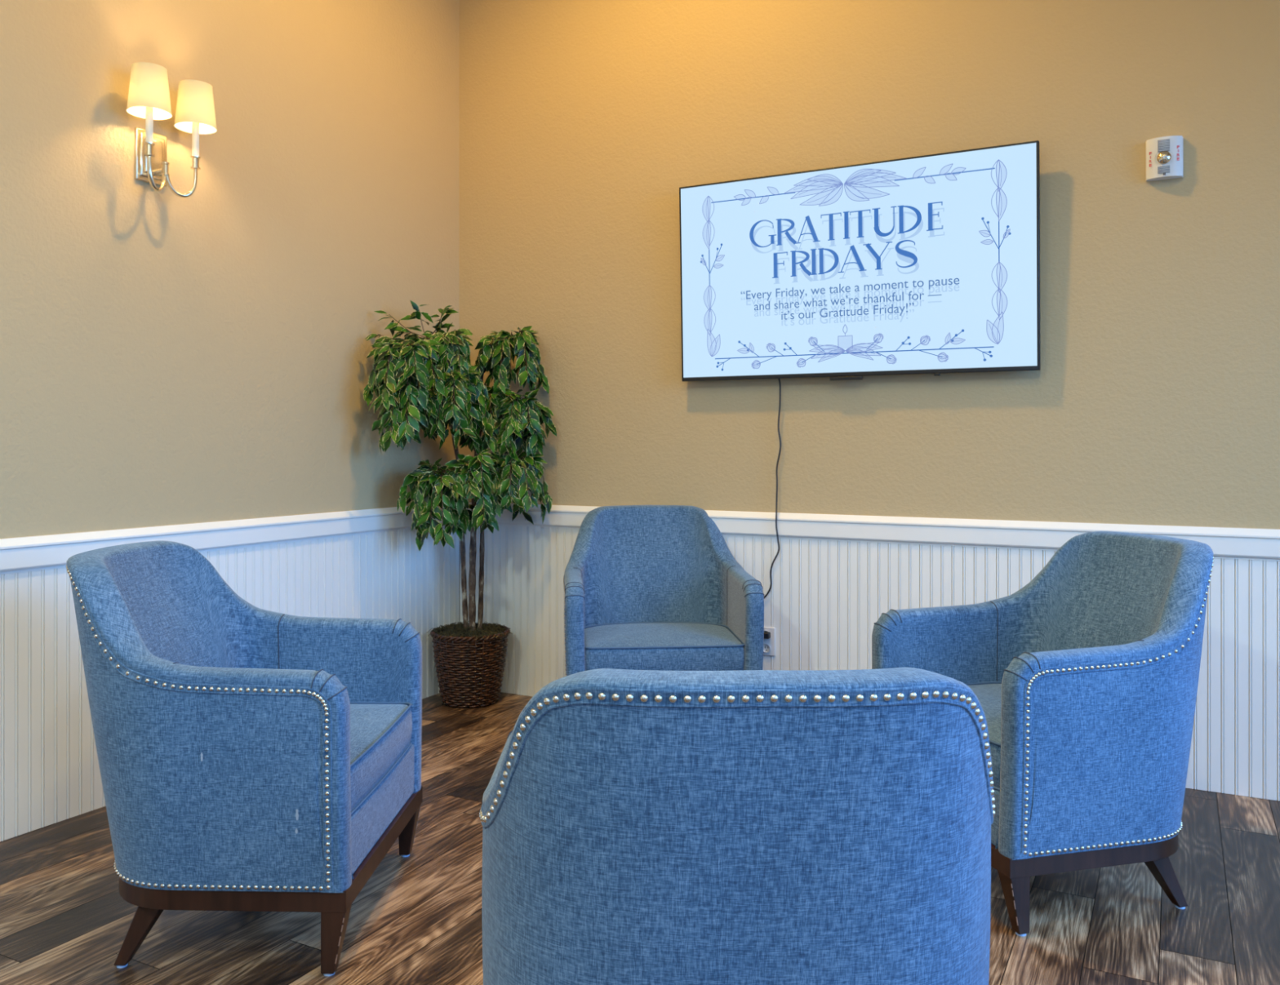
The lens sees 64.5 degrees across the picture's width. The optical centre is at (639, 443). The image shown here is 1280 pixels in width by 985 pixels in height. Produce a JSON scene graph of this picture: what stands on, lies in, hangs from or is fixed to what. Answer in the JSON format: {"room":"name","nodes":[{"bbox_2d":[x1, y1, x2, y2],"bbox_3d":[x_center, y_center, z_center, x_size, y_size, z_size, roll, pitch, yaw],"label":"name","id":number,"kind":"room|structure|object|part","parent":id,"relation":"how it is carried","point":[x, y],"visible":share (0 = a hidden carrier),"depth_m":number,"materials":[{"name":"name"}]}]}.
{"room":"care facility","nodes":[
{"label":"care facility","id":0,"kind":"room"},
{"bbox_2d":[0,0,459,539],"bbox_3d":[-2.739,-0.800,1.703,0.150,4.000,7.900,0,0,28],"label":"wall","id":1,"kind":"structure","parent":0,"point":[166,358],"depth_m":3.77,"materials":[{"name":"paint"}]},
{"bbox_2d":[126,62,217,197],"bbox_3d":[-1.613,-1.050,3.469,0.188,0.399,0.316,0,0,28],"label":"wall sconce","id":2,"kind":"object","parent":1,"relation":"attached to","point":[148,95],"visible":1,"depth_m":3.47,"materials":[{"name":"white fabric"}]},
{"bbox_3d":[-1.632,-1.175,3.377,0.136,0.150,0.136,0,0,28],"label":"lamp shade","id":3,"kind":"part","parent":2,"relation":"part of","materials":[{"name":"beige fabric"}]},
{"bbox_3d":[-1.627,-0.905,3.424,0.017,0.109,0.106,0,0,4],"label":"arm","id":4,"kind":"part","parent":2,"relation":"part of","materials":[{"name":"silver metal"}]},
{"bbox_3d":[-1.584,-0.905,3.506,0.106,0.109,0.017,0,0,-38],"label":"arm","id":5,"kind":"part","parent":2,"relation":"part of","materials":[{"name":"silver metal"}]},
{"bbox_3d":[-1.548,-1.175,3.536,0.136,0.150,0.136,0,0,28],"label":"lamp shade","id":6,"kind":"part","parent":2,"relation":"part of","materials":[{"name":"beige fabric"}]},
{"bbox_2d":[0,505,443,574],"bbox_3d":[-2.636,0.341,1.705,0.030,0.106,7.500,0,0,28],"label":"trim","id":7,"kind":"structure","parent":1,"relation":"attached to","point":[22,554],"depth_m":3.72,"materials":[{"name":"white wood"}]},
{"bbox_2d":[0,525,459,841],"bbox_3d":[-2.654,0.783,1.687,0.007,0.831,7.524,0,0,28],"label":"wainscoting","id":8,"kind":"structure","parent":1,"relation":"attached to","point":[50,773],"depth_m":3.29,"materials":[{"name":"white wood"}]},
{"bbox_2d":[0,692,1279,984],"bbox_3d":[-0.409,1.260,0.469,5.424,0.120,7.900,0,0,28],"label":"floor","id":9,"kind":"structure","parent":0,"point":[65,920],"depth_m":2.58,"materials":[{"name":"brown wood"}]},
{"bbox_2d":[66,541,422,977],"bbox_3d":[-1.027,0.734,2.638,0.759,0.932,0.745,0,0,2],"label":"armchair","id":10,"kind":"object","parent":9,"relation":"on","point":[251,758],"visible":1,"depth_m":2.29,"materials":[{"name":"fabric"}]},
{"bbox_3d":[-1.147,1.122,2.354,0.111,0.144,0.072,0,0,2],"label":"leg","id":11,"kind":"part","parent":10,"relation":"part of","materials":[{"name":"brown wood"}]},
{"bbox_3d":[-1.225,0.636,2.644,0.357,0.737,0.733,0,0,2],"label":"backrest","id":12,"kind":"part","parent":10,"relation":"part of","materials":[{"name":"fabric"}]},
{"bbox_3d":[-0.867,0.753,2.306,0.419,0.504,0.081,0,0,2],"label":"armrest","id":13,"kind":"part","parent":10,"relation":"part of","materials":[{"name":"fabric"}]},
{"bbox_3d":[-0.956,1.028,2.636,0.617,0.048,0.702,0,0,2],"label":"rail","id":14,"kind":"part","parent":10,"relation":"part of","materials":[{"name":"brown wood"}]},
{"bbox_3d":[-0.690,1.122,2.306,0.058,0.144,0.056,0,0,2],"label":"leg","id":15,"kind":"part","parent":10,"relation":"part of","materials":[{"name":"brown wood"}]},
{"bbox_3d":[-0.847,0.753,2.960,0.419,0.504,0.081,0,0,2],"label":"armrest","id":16,"kind":"part","parent":10,"relation":"part of","materials":[{"name":"fabric"}]},
{"bbox_2d":[350,704,412,812],"bbox_3d":[-0.912,0.794,2.635,0.519,0.136,0.606,0,0,2],"label":"seat cushion","id":17,"kind":"object","parent":10,"relation":"on","point":[381,735],"depth_m":2.62,"materials":[{"name":"fabric"}]},
{"bbox_3d":[-0.708,0.934,2.628,0.100,0.141,0.600,0,0,2],"label":"panel","id":18,"kind":"part","parent":10,"relation":"part of","materials":[{"name":"fabric"}]},
{"bbox_3d":[-0.670,1.122,2.950,0.058,0.144,0.056,0,0,2],"label":"leg","id":19,"kind":"part","parent":10,"relation":"part of","materials":[{"name":"brown wood"}]},
{"bbox_2d":[363,300,556,708],"bbox_3d":[-0.796,0.286,4.492,0.600,1.829,0.852,0,0,27],"label":"potted ficus","id":20,"kind":"object","parent":9,"relation":"on","point":[409,377],"visible":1,"depth_m":4.49,"materials":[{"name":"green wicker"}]},
{"bbox_2d":[430,623,510,708],"bbox_3d":[-0.790,1.033,4.725,0.368,0.336,0.368,0,0,28],"label":"woven basket","id":21,"kind":"object","parent":9,"relation":"on","point":[469,661],"depth_m":4.60,"materials":[{"name":"brown wicker"}]},
{"bbox_2d":[563,505,764,675],"bbox_3d":[0.063,0.734,4.098,0.745,0.932,0.759,0,0,-5],"label":"armchair","id":22,"kind":"object","parent":9,"relation":"on","point":[656,588],"visible":0.74,"depth_m":4.22,"materials":[{"name":"fabric"}]},
{"bbox_3d":[-0.249,0.753,3.900,0.081,0.504,0.419,0,0,-5],"label":"armrest","id":23,"kind":"part","parent":22,"relation":"part of","materials":[{"name":"fabric"}]},
{"bbox_3d":[0.046,0.636,4.296,0.733,0.737,0.357,0,0,-5],"label":"backrest","id":24,"kind":"part","parent":22,"relation":"part of","materials":[{"name":"fabric"}]},
{"bbox_2d":[584,622,744,671],"bbox_3d":[0.073,0.794,3.983,0.606,0.136,0.519,0,0,-5],"label":"seat cushion","id":25,"kind":"object","parent":22,"relation":"on","point":[656,646],"depth_m":3.76,"materials":[{"name":"fabric"}]},
{"bbox_3d":[0.404,0.753,3.957,0.081,0.504,0.419,0,0,-5],"label":"armrest","id":26,"kind":"part","parent":22,"relation":"part of","materials":[{"name":"fabric"}]},
{"bbox_2d":[479,667,995,984],"bbox_3d":[0.136,0.734,1.524,0.745,0.932,0.759,0,0,-1],"label":"armchair","id":27,"kind":"object","parent":9,"relation":"on","point":[640,827],"visible":1,"depth_m":1.20,"materials":[{"name":"fabric"}]},
{"bbox_3d":[-0.195,0.753,1.689,0.081,0.504,0.419,0,0,-1],"label":"armrest","id":28,"kind":"part","parent":27,"relation":"part of","materials":[{"name":"fabric"}]},
{"bbox_2d":[871,531,1213,937],"bbox_3d":[1.171,0.734,2.888,0.759,0.932,0.745,0,0,-15],"label":"armchair","id":29,"kind":"object","parent":9,"relation":"on","point":[1083,677],"visible":0.87,"depth_m":2.55,"materials":[{"name":"fabric"}]},
{"bbox_3d":[0.923,0.753,3.162,0.419,0.504,0.081,0,0,-15],"label":"armrest","id":30,"kind":"part","parent":29,"relation":"part of","materials":[{"name":"fabric"}]},
{"bbox_2d":[967,684,1001,788],"bbox_3d":[1.059,0.794,2.859,0.519,0.136,0.606,0,0,-15],"label":"seat cushion","id":31,"kind":"object","parent":29,"relation":"on","point":[988,695],"depth_m":2.72,"materials":[{"name":"fabric"}]},
{"bbox_3d":[0.862,0.934,2.807,0.100,0.141,0.600,0,0,-15],"label":"panel","id":32,"kind":"part","parent":29,"relation":"part of","materials":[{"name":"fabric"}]},
{"bbox_3d":[0.917,1.122,2.488,0.058,0.144,0.056,0,0,-15],"label":"leg","id":33,"kind":"part","parent":29,"relation":"part of","materials":[{"name":"brown wood"}]},
{"bbox_3d":[1.089,0.753,2.528,0.419,0.504,0.081,0,0,-15],"label":"armrest","id":34,"kind":"part","parent":29,"relation":"part of","materials":[{"name":"fabric"}]},
{"bbox_3d":[1.102,1.028,2.870,0.617,0.048,0.702,0,0,-15],"label":"rail","id":35,"kind":"part","parent":29,"relation":"part of","materials":[{"name":"brown wood"}]},
{"bbox_3d":[1.363,0.636,2.938,0.357,0.737,0.733,0,0,-15],"label":"backrest","id":36,"kind":"part","parent":29,"relation":"part of","materials":[{"name":"fabric"}]},
{"bbox_3d":[1.351,1.122,2.638,0.111,0.144,0.072,0,0,-15],"label":"leg","id":37,"kind":"part","parent":29,"relation":"part of","materials":[{"name":"brown wood"}]},
{"bbox_2d":[459,0,1279,529],"bbox_3d":[1.350,-0.800,3.922,5.000,4.000,0.150,0,0,28],"label":"wall","id":38,"kind":"structure","parent":0,"point":[1153,398],"depth_m":4.03,"materials":[{"name":"paint"}]},
{"bbox_2d":[763,626,775,656],"bbox_3d":[0.530,0.828,4.251,0.072,0.118,0.014,0,0,28],"label":"wall outlet","id":39,"kind":"object","parent":38,"relation":"attached to","point":[769,645],"visible":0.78,"depth_m":4.24,"materials":[{"name":"white plastic"}]},
{"bbox_2d":[763,644,770,653],"bbox_3d":[0.528,0.856,4.247,0.035,0.035,0.006,0,0,28],"label":"socket","id":40,"kind":"object","parent":39,"relation":"attached to","point":[766,647],"depth_m":4.25,"materials":[{"name":"white plastic"}]},
{"bbox_2d":[679,140,1040,381],"bbox_3d":[0.831,-0.677,4.063,1.445,0.845,0.112,0,0,28],"label":"television","id":41,"kind":"object","parent":38,"relation":"attached to","point":[930,264],"visible":1,"depth_m":3.98,"materials":[{"name":"glass"}]},
{"bbox_2d":[764,378,781,639],"bbox_3d":[0.524,0.268,4.238,0.135,1.090,0.032,0,0,28],"label":"power cord","id":42,"kind":"object","parent":41,"relation":"hanging from","point":[766,635],"visible":0.79,"depth_m":4.22,"materials":[{"name":"black plastic"}]},
{"bbox_2d":[459,525,1279,801],"bbox_3d":[1.316,0.783,3.846,4.989,0.831,0.007,0,0,28],"label":"wainscoting","id":43,"kind":"structure","parent":38,"relation":"attached to","point":[824,602],"depth_m":4.04,"materials":[{"name":"white wood"}]},
{"bbox_2d":[466,502,1279,561],"bbox_3d":[1.303,0.341,3.845,4.990,0.106,0.030,0,0,28],"label":"trim","id":44,"kind":"structure","parent":38,"relation":"attached to","point":[1242,544],"depth_m":3.92,"materials":[{"name":"white wood"}]},
{"bbox_2d":[1146,135,1183,181],"bbox_3d":[1.831,-1.000,3.546,0.117,0.141,0.065,0,0,28],"label":"fire alarm","id":45,"kind":"object","parent":38,"relation":"attached to","point":[1164,154],"visible":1,"depth_m":3.53,"materials":[{"name":"white plastic"}]}
]}

